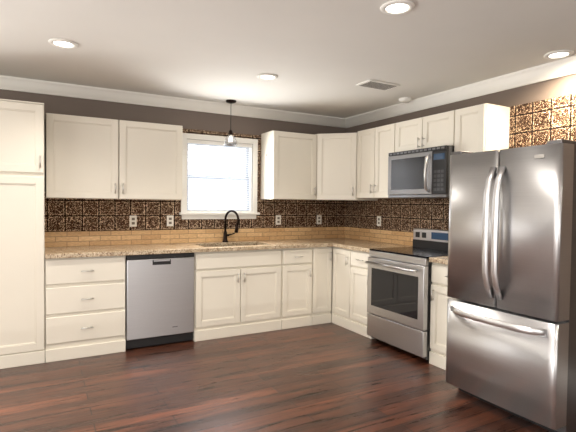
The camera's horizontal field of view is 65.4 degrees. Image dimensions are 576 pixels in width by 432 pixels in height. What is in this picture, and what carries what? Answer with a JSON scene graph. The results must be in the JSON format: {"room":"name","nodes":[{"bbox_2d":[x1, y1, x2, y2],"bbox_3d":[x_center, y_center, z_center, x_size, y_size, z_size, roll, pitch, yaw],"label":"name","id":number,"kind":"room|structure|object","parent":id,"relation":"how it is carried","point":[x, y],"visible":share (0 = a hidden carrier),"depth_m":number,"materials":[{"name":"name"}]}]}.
{"room":"kitchen","nodes":[
{"label":"kitchen","id":0,"kind":"room"},
{"bbox_2d":[0,89,346,218],"bbox_3d":[-2.431,-0.024,4.300,7.500,2.474,0.150,0,2,-29],"label":"wall","id":1,"kind":"structure","parent":0,"point":[185,119],"depth_m":4.77,"materials":[{"name":"grey paint"}]},
{"bbox_2d":[46,113,118,198],"bbox_3d":[-1.948,-0.543,4.254,0.609,0.755,0.361,0,2,-29],"label":"upper cabinet","id":2,"kind":"object","parent":1,"relation":"attached to","point":[81,157],"visible":1,"depth_m":4.12,"materials":[{"name":"white wood"}]},
{"bbox_2d":[118,120,182,199],"bbox_3d":[-1.409,-0.544,4.550,0.612,0.755,0.361,0,2,-29],"label":"upper cabinet","id":3,"kind":"object","parent":1,"relation":"attached to","point":[149,161],"visible":1,"depth_m":4.42,"materials":[{"name":"white wood"}]},
{"bbox_2d":[0,75,343,126],"bbox_3d":[-2.357,-1.203,4.159,6.960,0.105,0.098,0,2,-29],"label":"crown molding","id":4,"kind":"structure","parent":1,"relation":"attached to","point":[6,82],"depth_m":4.69,"materials":[{"name":"white wood"}]},
{"bbox_2d":[44,128,343,246],"bbox_3d":[-0.790,-0.311,5.101,3.480,1.288,0.007,0,2,-29],"label":"backsplash","id":5,"kind":"structure","parent":1,"relation":"attached to","point":[68,222],"depth_m":4.86,"materials":[{"name":"tile"}]},
{"bbox_2d":[130,216,136,226],"bbox_3d":[-1.606,0.053,4.657,0.072,0.116,0.006,0,2,-29],"label":"electrical outlet","id":6,"kind":"object","parent":5,"relation":"attached to","point":[133,221],"visible":1,"depth_m":4.66,"materials":[{"name":"plastic"}]},
{"bbox_2d":[167,215,173,225],"bbox_3d":[-1.270,0.052,4.841,0.072,0.116,0.006,0,2,-29],"label":"electrical outlet","id":7,"kind":"object","parent":5,"relation":"attached to","point":[170,220],"visible":1,"depth_m":4.84,"materials":[{"name":"plastic"}]},
{"bbox_2d":[276,215,280,224],"bbox_3d":[-0.117,0.049,5.475,0.072,0.116,0.006,0,2,-29],"label":"electrical outlet","id":8,"kind":"object","parent":5,"relation":"attached to","point":[278,219],"visible":1,"depth_m":5.47,"materials":[{"name":"plastic"}]},
{"bbox_2d":[317,215,321,223],"bbox_3d":[0.400,0.047,5.758,0.072,0.116,0.006,0,2,-29],"label":"electrical outlet","id":9,"kind":"object","parent":5,"relation":"attached to","point":[319,219],"visible":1,"depth_m":5.76,"materials":[{"name":"plastic"}]},
{"bbox_2d":[179,133,259,218],"bbox_3d":[-0.787,-0.435,5.146,0.950,0.940,0.185,0,2,-29],"label":"window","id":10,"kind":"structure","parent":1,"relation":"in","point":[217,180],"depth_m":5.18,"materials":[{"name":"white glass"}]},
{"bbox_2d":[261,130,316,199],"bbox_3d":[0.007,-0.584,5.326,0.607,0.775,0.361,0,2,-29],"label":"upper cabinet","id":11,"kind":"object","parent":1,"relation":"attached to","point":[288,165],"visible":1,"depth_m":5.21,"materials":[{"name":"white wood"}]},
{"bbox_2d":[315,133,377,200],"bbox_3d":[0.636,-0.586,5.497,0.664,0.785,0.666,0,2,-29],"label":"upper cabinet","id":12,"kind":"object","parent":1,"relation":"attached to","point":[336,174],"visible":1,"depth_m":5.28,"materials":[{"name":"white wood"}]},
{"bbox_2d":[0,322,575,431],"bbox_3d":[-0.582,1.376,0.939,7.500,0.100,7.900,0,2,-29],"label":"floor","id":13,"kind":"structure","parent":0,"point":[329,377],"depth_m":3.24,"materials":[{"name":"brown wood"}]},
{"bbox_2d":[0,99,44,368],"bbox_3d":[-2.433,0.143,3.845,0.608,2.165,0.651,0,2,-29],"label":"pantry","id":14,"kind":"object","parent":13,"relation":"on","point":[22,283],"visible":1,"depth_m":3.66,"materials":[{"name":"white wood"}]},
{"bbox_2d":[45,256,125,362],"bbox_3d":[-1.890,0.786,4.165,0.641,0.875,0.651,0,2,-29],"label":"drawers","id":15,"kind":"object","parent":13,"relation":"on","point":[84,306],"visible":0.98,"depth_m":3.90,"materials":[{"name":"white wood"}]},
{"bbox_2d":[125,253,193,348],"bbox_3d":[-1.332,0.785,4.480,0.624,0.872,0.620,0,2,-29],"label":"dishwasher","id":16,"kind":"object","parent":13,"relation":"on","point":[159,299],"visible":0.9,"depth_m":4.21,"materials":[{"name":"silver metal"}]},
{"bbox_2d":[193,249,281,341],"bbox_3d":[-0.627,0.782,4.858,0.960,0.875,0.651,0,2,-29],"label":"base cabinet","id":17,"kind":"object","parent":13,"relation":"on","point":[237,293],"visible":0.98,"depth_m":4.58,"materials":[{"name":"white wood"}]},
{"bbox_2d":[281,248,311,328],"bbox_3d":[-0.035,0.780,5.183,0.383,0.875,0.651,0,2,-29],"label":"base cabinet","id":18,"kind":"object","parent":13,"relation":"on","point":[296,285],"visible":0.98,"depth_m":4.92,"materials":[{"name":"white wood"}]},
{"bbox_2d":[311,247,331,324],"bbox_3d":[0.250,0.779,5.339,0.258,0.875,0.651,0,2,-29],"label":"base cabinet","id":19,"kind":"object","parent":13,"relation":"on","point":[321,282],"depth_m":5.09,"materials":[{"name":"white wood"}]},
{"bbox_2d":[331,247,374,338],"bbox_3d":[0.784,0.788,5.248,0.651,0.875,1.327,0,2,-29],"label":"base cabinet","id":20,"kind":"object","parent":13,"relation":"on","point":[349,290],"visible":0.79,"depth_m":4.86,"materials":[{"name":"white wood"}]},
{"bbox_2d":[45,238,366,258],"bbox_3d":[-0.630,0.433,4.842,3.505,0.261,0.643,0,2,-29],"label":"countertop","id":21,"kind":"structure","parent":20,"relation":"on","point":[148,249],"depth_m":4.45,"materials":[{"name":"stone"}]},
{"bbox_2d":[222,210,238,241],"bbox_3d":[-0.638,0.114,5.029,0.143,0.365,0.224,0,2,-29],"label":"faucet","id":22,"kind":"object","parent":21,"relation":"on","point":[225,235],"visible":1,"depth_m":5.06,"materials":[{"name":"black metal"}]},
{"bbox_2d":[331,241,412,251],"bbox_3d":[0.944,0.338,4.936,0.655,0.039,0.652,0,2,-29],"label":"countertop","id":23,"kind":"structure","parent":20,"relation":"on","point":[364,246],"depth_m":4.91,"materials":[{"name":"stone"}]},
{"bbox_2d":[365,228,448,360],"bbox_3d":[1.240,0.699,4.299,0.746,1.115,0.760,0,2,-29],"label":"range","id":24,"kind":"object","parent":13,"relation":"on","point":[399,282],"visible":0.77,"depth_m":4.12,"materials":[{"name":"silver metal"}]},
{"bbox_2d":[429,263,451,369],"bbox_3d":[1.586,0.837,3.788,0.651,0.875,0.467,0,2,-29],"label":"base cabinet","id":25,"kind":"object","parent":13,"relation":"on","point":[438,326],"visible":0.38,"depth_m":3.77,"materials":[{"name":"white wood"}]},
{"bbox_2d":[429,256,447,264],"bbox_3d":[1.591,0.377,3.774,0.639,0.039,0.468,0,2,-29],"label":"countertop","id":26,"kind":"structure","parent":25,"relation":"on","point":[444,259],"depth_m":3.75,"materials":[{"name":"stone"}]},
{"bbox_2d":[446,139,575,431],"bbox_3d":[1.718,0.423,3.106,1.019,1.742,0.799,0,2,-29],"label":"refrigerator","id":27,"kind":"object","parent":13,"relation":"on","point":[511,319],"visible":1,"depth_m":2.77,"materials":[{"name":"silver metal"}]},
{"bbox_2d":[0,0,575,117],"bbox_3d":[-0.551,-1.197,0.870,7.500,0.100,7.900,0,2,-29],"label":"ceiling","id":28,"kind":"structure","parent":0,"point":[321,57],"depth_m":3.18,"materials":[{"name":"white paint"}]},
{"bbox_2d":[48,38,77,48],"bbox_3d":[-1.585,-1.215,3.167,0.190,0.012,0.190,0,2,-29],"label":"recessed light","id":29,"kind":"object","parent":28,"relation":"in","point":[63,43],"visible":0.98,"depth_m":3.16,"materials":[{"name":"white plastic"}]},
{"bbox_2d":[224,99,236,145],"bbox_3d":[-0.623,-1.013,4.893,0.148,0.484,0.148,0,2,-29],"label":"pendant light","id":30,"kind":"object","parent":28,"relation":"hanging from","point":[230,139],"visible":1,"depth_m":4.85,"materials":[{"name":"glass"}]},
{"bbox_2d":[256,73,277,79],"bbox_3d":[-0.182,-1.219,3.937,0.190,0.012,0.190,0,2,-29],"label":"recessed light","id":31,"kind":"object","parent":28,"relation":"in","point":[266,76],"visible":0.98,"depth_m":3.93,"materials":[{"name":"white plastic"}]},
{"bbox_2d":[356,79,399,90],"bbox_3d":[0.834,-1.212,4.164,0.360,0.014,0.200,0,2,-29],"label":"ceiling vent","id":32,"kind":"object","parent":28,"relation":"in","point":[375,84],"visible":1,"depth_m":4.14,"materials":[{"name":"white metal"}]},
{"bbox_2d":[380,0,414,14],"bbox_3d":[0.615,-1.172,2.527,0.190,0.012,0.190,0,2,-29],"label":"recessed light","id":33,"kind":"object","parent":28,"relation":"in","point":[396,7],"visible":1,"depth_m":2.52,"materials":[{"name":"white plastic"}]},
{"bbox_2d":[399,97,410,102],"bbox_3d":[1.225,-1.211,4.699,0.130,0.034,0.130,0,2,-29],"label":"smoke detector","id":34,"kind":"object","parent":28,"relation":"attached to","point":[405,100],"visible":1,"depth_m":4.66,"materials":[{"name":"white plastic"}]},
{"bbox_2d":[544,50,573,58],"bbox_3d":[1.974,-1.176,3.273,0.190,0.012,0.190,0,2,-29],"label":"recessed light","id":35,"kind":"object","parent":28,"relation":"in","point":[558,54],"visible":1,"depth_m":3.27,"materials":[{"name":"white plastic"}]},
{"bbox_2d":[346,73,575,132],"bbox_3d":[2.691,0.082,2.608,0.150,2.474,7.750,0,2,-29],"label":"wall","id":36,"kind":"structure","parent":0,"point":[551,88],"depth_m":3.88,"materials":[{"name":"grey paint"}]},
{"bbox_2d":[357,123,395,198],"bbox_3d":[1.079,-0.587,5.005,0.361,0.776,0.632,0,2,-29],"label":"upper cabinet","id":37,"kind":"object","parent":36,"relation":"attached to","point":[375,146],"visible":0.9,"depth_m":4.93,"materials":[{"name":"white wood"}]},
{"bbox_2d":[395,110,454,151],"bbox_3d":[1.419,-0.796,4.385,0.361,0.317,0.760,0,2,-29],"label":"upper cabinet","id":38,"kind":"object","parent":36,"relation":"attached to","point":[435,130],"visible":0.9,"depth_m":4.27,"materials":[{"name":"white wood"}]},
{"bbox_2d":[388,145,453,197],"bbox_3d":[1.361,-0.405,4.366,0.480,0.458,0.755,0,2,-29],"label":"microwave","id":39,"kind":"object","parent":38,"relation":"attached to","point":[421,173],"visible":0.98,"depth_m":4.21,"materials":[{"name":"silver metal"}]},
{"bbox_2d":[341,55,575,127],"bbox_3d":[2.560,-1.103,2.582,0.098,0.105,7.600,0,2,-29],"label":"crown molding","id":40,"kind":"structure","parent":36,"relation":"attached to","point":[549,71],"depth_m":4.10,"materials":[{"name":"white wood"}]},
{"bbox_2d":[344,94,575,245],"bbox_3d":[1.693,0.155,4.259,0.008,2.215,3.899,0,2,-29],"label":"backsplash","id":41,"kind":"structure","parent":36,"relation":"attached to","point":[538,122],"depth_m":4.64,"materials":[{"name":"tile"}]},
{"bbox_2d":[377,216,380,225],"bbox_3d":[1.085,0.061,5.353,0.006,0.116,0.072,0,2,-29],"label":"electrical outlet","id":42,"kind":"object","parent":41,"relation":"attached to","point":[378,220],"visible":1,"depth_m":5.35,"materials":[{"name":"plastic"}]},
{"bbox_2d":[454,103,509,151],"bbox_3d":[1.675,-0.550,3.920,0.361,0.776,0.308,0,2,-29],"label":"upper cabinet","id":43,"kind":"object","parent":36,"relation":"attached to","point":[482,127],"visible":0.54,"depth_m":3.81,"materials":[{"name":"white wood"}]}
]}

